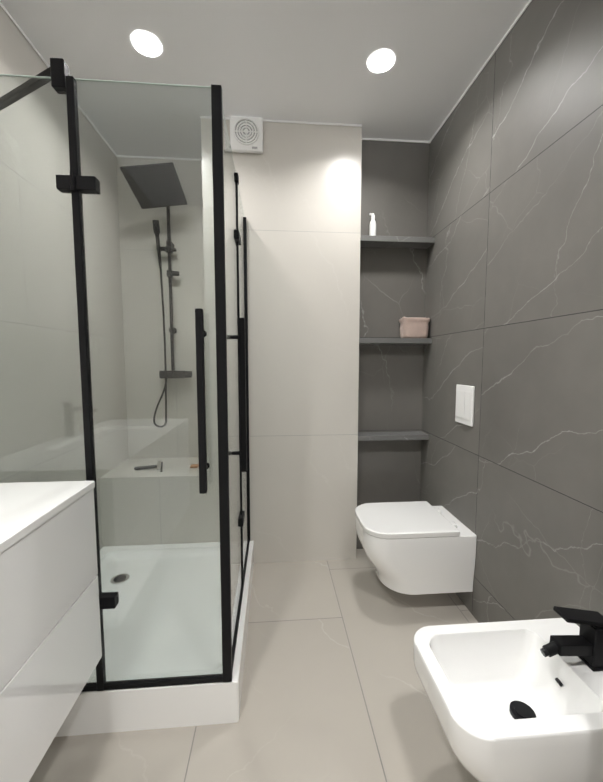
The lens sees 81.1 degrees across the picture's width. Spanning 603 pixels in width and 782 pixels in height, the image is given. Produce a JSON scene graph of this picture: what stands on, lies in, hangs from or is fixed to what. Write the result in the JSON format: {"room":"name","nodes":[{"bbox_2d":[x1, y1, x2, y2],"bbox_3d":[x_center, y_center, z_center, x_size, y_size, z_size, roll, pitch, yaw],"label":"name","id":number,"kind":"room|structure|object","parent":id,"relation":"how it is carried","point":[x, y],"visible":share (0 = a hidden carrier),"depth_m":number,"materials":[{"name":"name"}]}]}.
{"room":"bathroom","nodes":[
{"label":"bathroom","id":0,"kind":"room"},
{"bbox_2d":[0,6,128,548],"bbox_3d":[-1.111,-0.111,0.684,0.060,2.600,3.623,0,5,-5],"label":"wall","id":1,"kind":"structure","parent":0,"point":[19,55],"depth_m":1.62,"materials":[{"name":"tile"}]},
{"bbox_2d":[0,481,101,781],"bbox_3d":[-0.822,0.513,0.536,0.481,0.740,1.065,0,5,-5],"label":"bathroom vanity","id":2,"kind":"object","parent":1,"relation":"attached to","point":[50,644],"visible":1,"depth_m":0.85,"materials":[{"name":"white paint"}]},
{"bbox_2d":[116,157,207,458],"bbox_3d":[-0.908,-0.541,2.458,0.630,2.035,0.060,0,5,-5],"label":"wall","id":3,"kind":"structure","parent":0,"point":[187,347],"depth_m":2.42,"materials":[{"name":"tile"}]},
{"bbox_2d":[120,162,191,427],"bbox_3d":[-0.879,-0.517,2.222,0.288,1.569,0.415,0,5,-5],"label":"shower column","id":4,"kind":"structure","parent":3,"relation":"attached to","point":[159,180],"depth_m":2.22,"materials":[{"name":"grey metal"}]},
{"bbox_2d":[99,118,361,562],"bbox_3d":[-0.438,-0.245,2.307,1.538,2.600,0.482,0,5,-5],"label":"wall","id":5,"kind":"structure","parent":0,"point":[300,188],"depth_m":2.10,"materials":[{"name":"tile"}]},
{"bbox_2d":[134,461,162,471],"bbox_3d":[-0.963,0.484,2.265,0.188,0.020,0.200,0,5,-5],"label":"squeegee","id":6,"kind":"object","parent":5,"relation":"on","point":[152,466],"depth_m":2.23,"materials":[{"name":"silver metal"}]},
{"bbox_2d":[230,116,262,153],"bbox_3d":[-0.306,-1.427,1.959,0.182,0.182,0.036,0,5,-5],"label":"fan","id":7,"kind":"object","parent":5,"relation":"attached to","point":[246,134],"visible":0.98,"depth_m":1.95,"materials":[{"name":"white plastic"}]},
{"bbox_2d":[29,549,478,781],"bbox_3d":[-0.087,1.208,0.875,2.114,0.060,3.623,0,5,-5],"label":"floor","id":8,"kind":"structure","parent":0,"point":[333,690],"depth_m":1.27,"materials":[{"name":"tile"}]},
{"bbox_2d":[55,541,253,736],"bbox_3d":[-0.700,1.037,1.661,0.893,0.150,0.968,0,5,-5],"label":"shower tray","id":9,"kind":"object","parent":8,"relation":"on","point":[129,709],"visible":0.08,"depth_m":1.39,"materials":[{"name":"white ceramic"}]},
{"bbox_2d":[0,58,249,691],"bbox_3d":[-0.687,-0.018,1.551,0.920,1.970,1.016,0,5,-5],"label":"shower enclosure","id":10,"kind":"object","parent":9,"relation":"on","point":[229,252],"visible":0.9,"depth_m":1.11,"materials":[{"name":"clear glass"}]},
{"bbox_2d":[0,0,531,160],"bbox_3d":[-0.087,-1.438,0.656,2.114,0.070,3.623,0,5,-5],"label":"ceiling","id":11,"kind":"structure","parent":0,"point":[297,60],"depth_m":1.57,"materials":[{"name":"white paint"}]},
{"bbox_2d":[130,30,162,56],"bbox_3d":[-0.661,-1.481,1.506,0.128,0.004,0.128,0,5,-5],"label":"recessed light","id":12,"kind":"object","parent":11,"relation":"in","point":[146,43],"visible":1,"depth_m":1.50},
{"bbox_2d":[367,49,395,72],"bbox_3d":[0.359,-1.488,1.592,0.128,0.004,0.128,0,5,-5],"label":"recessed light","id":13,"kind":"object","parent":11,"relation":"in","point":[380,60],"visible":1,"depth_m":1.58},
{"bbox_2d":[356,140,429,548],"bbox_3d":[0.551,-0.257,2.444,0.456,2.600,0.365,0,5,-5],"label":"wall","id":14,"kind":"structure","parent":0,"point":[394,186],"depth_m":2.24,"materials":[{"name":"tile"}]},
{"bbox_2d":[358,431,428,440],"bbox_3d":[0.570,0.287,2.250,0.455,0.032,0.112,0,5,-5],"label":"niche shelf","id":15,"kind":"object","parent":14,"relation":"attached to","point":[384,436],"visible":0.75,"depth_m":2.20,"materials":[{"name":"stone"}]},
{"bbox_2d":[359,338,431,343],"bbox_3d":[0.570,-0.311,2.200,0.455,0.032,0.112,0,5,-5],"label":"niche shelf","id":16,"kind":"object","parent":14,"relation":"attached to","point":[395,340],"visible":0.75,"depth_m":2.15,"materials":[{"name":"stone"}]},
{"bbox_2d":[399,317,429,337],"bbox_3d":[0.704,-0.394,2.204,0.176,0.132,0.111,0,5,-5],"label":"basket","id":17,"kind":"object","parent":16,"relation":"on","point":[414,327],"visible":0.96,"depth_m":2.16,"materials":[{"name":"fabric"}]},
{"bbox_2d":[360,235,434,248],"bbox_3d":[0.570,-0.909,2.151,0.455,0.032,0.112,0,5,-5],"label":"niche shelf","id":18,"kind":"object","parent":14,"relation":"attached to","point":[396,242],"visible":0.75,"depth_m":2.11,"materials":[{"name":"stone"}]},
{"bbox_2d":[369,213,375,235],"bbox_3d":[0.431,-0.999,2.134,0.042,0.148,0.040,0,5,-5],"label":"bottle","id":19,"kind":"object","parent":18,"relation":"on","point":[372,228],"visible":0.88,"depth_m":2.12,"materials":[{"name":"white plastic"}]},
{"bbox_2d":[420,0,602,626],"bbox_3d":[0.937,-0.125,0.846,0.060,2.600,3.623,0,5,-5],"label":"wall","id":20,"kind":"structure","parent":0,"point":[512,478],"depth_m":1.36,"materials":[{"name":"tile"}]},
{"bbox_2d":[355,501,476,594],"bbox_3d":[0.564,0.820,1.864,0.534,0.334,0.368,0,5,-5],"label":"toilet","id":21,"kind":"object","parent":20,"relation":"attached to","point":[417,547],"visible":1,"depth_m":1.70,"materials":[{"name":"white ceramic"}]},
{"bbox_2d":[455,384,474,426],"bbox_3d":[0.826,0.070,1.787,0.016,0.198,0.158,0,5,-5],"label":"flush plate","id":22,"kind":"object","parent":20,"relation":"attached to","point":[464,410],"visible":1,"depth_m":1.77,"materials":[{"name":"white plastic"}]},
{"bbox_2d":[413,606,602,781],"bbox_3d":[0.624,0.835,0.985,0.552,0.448,0.348,0,5,-5],"label":"bidet","id":23,"kind":"object","parent":20,"relation":"attached to","point":[517,701],"visible":1,"depth_m":0.97,"materials":[{"name":"white ceramic"}]}
]}

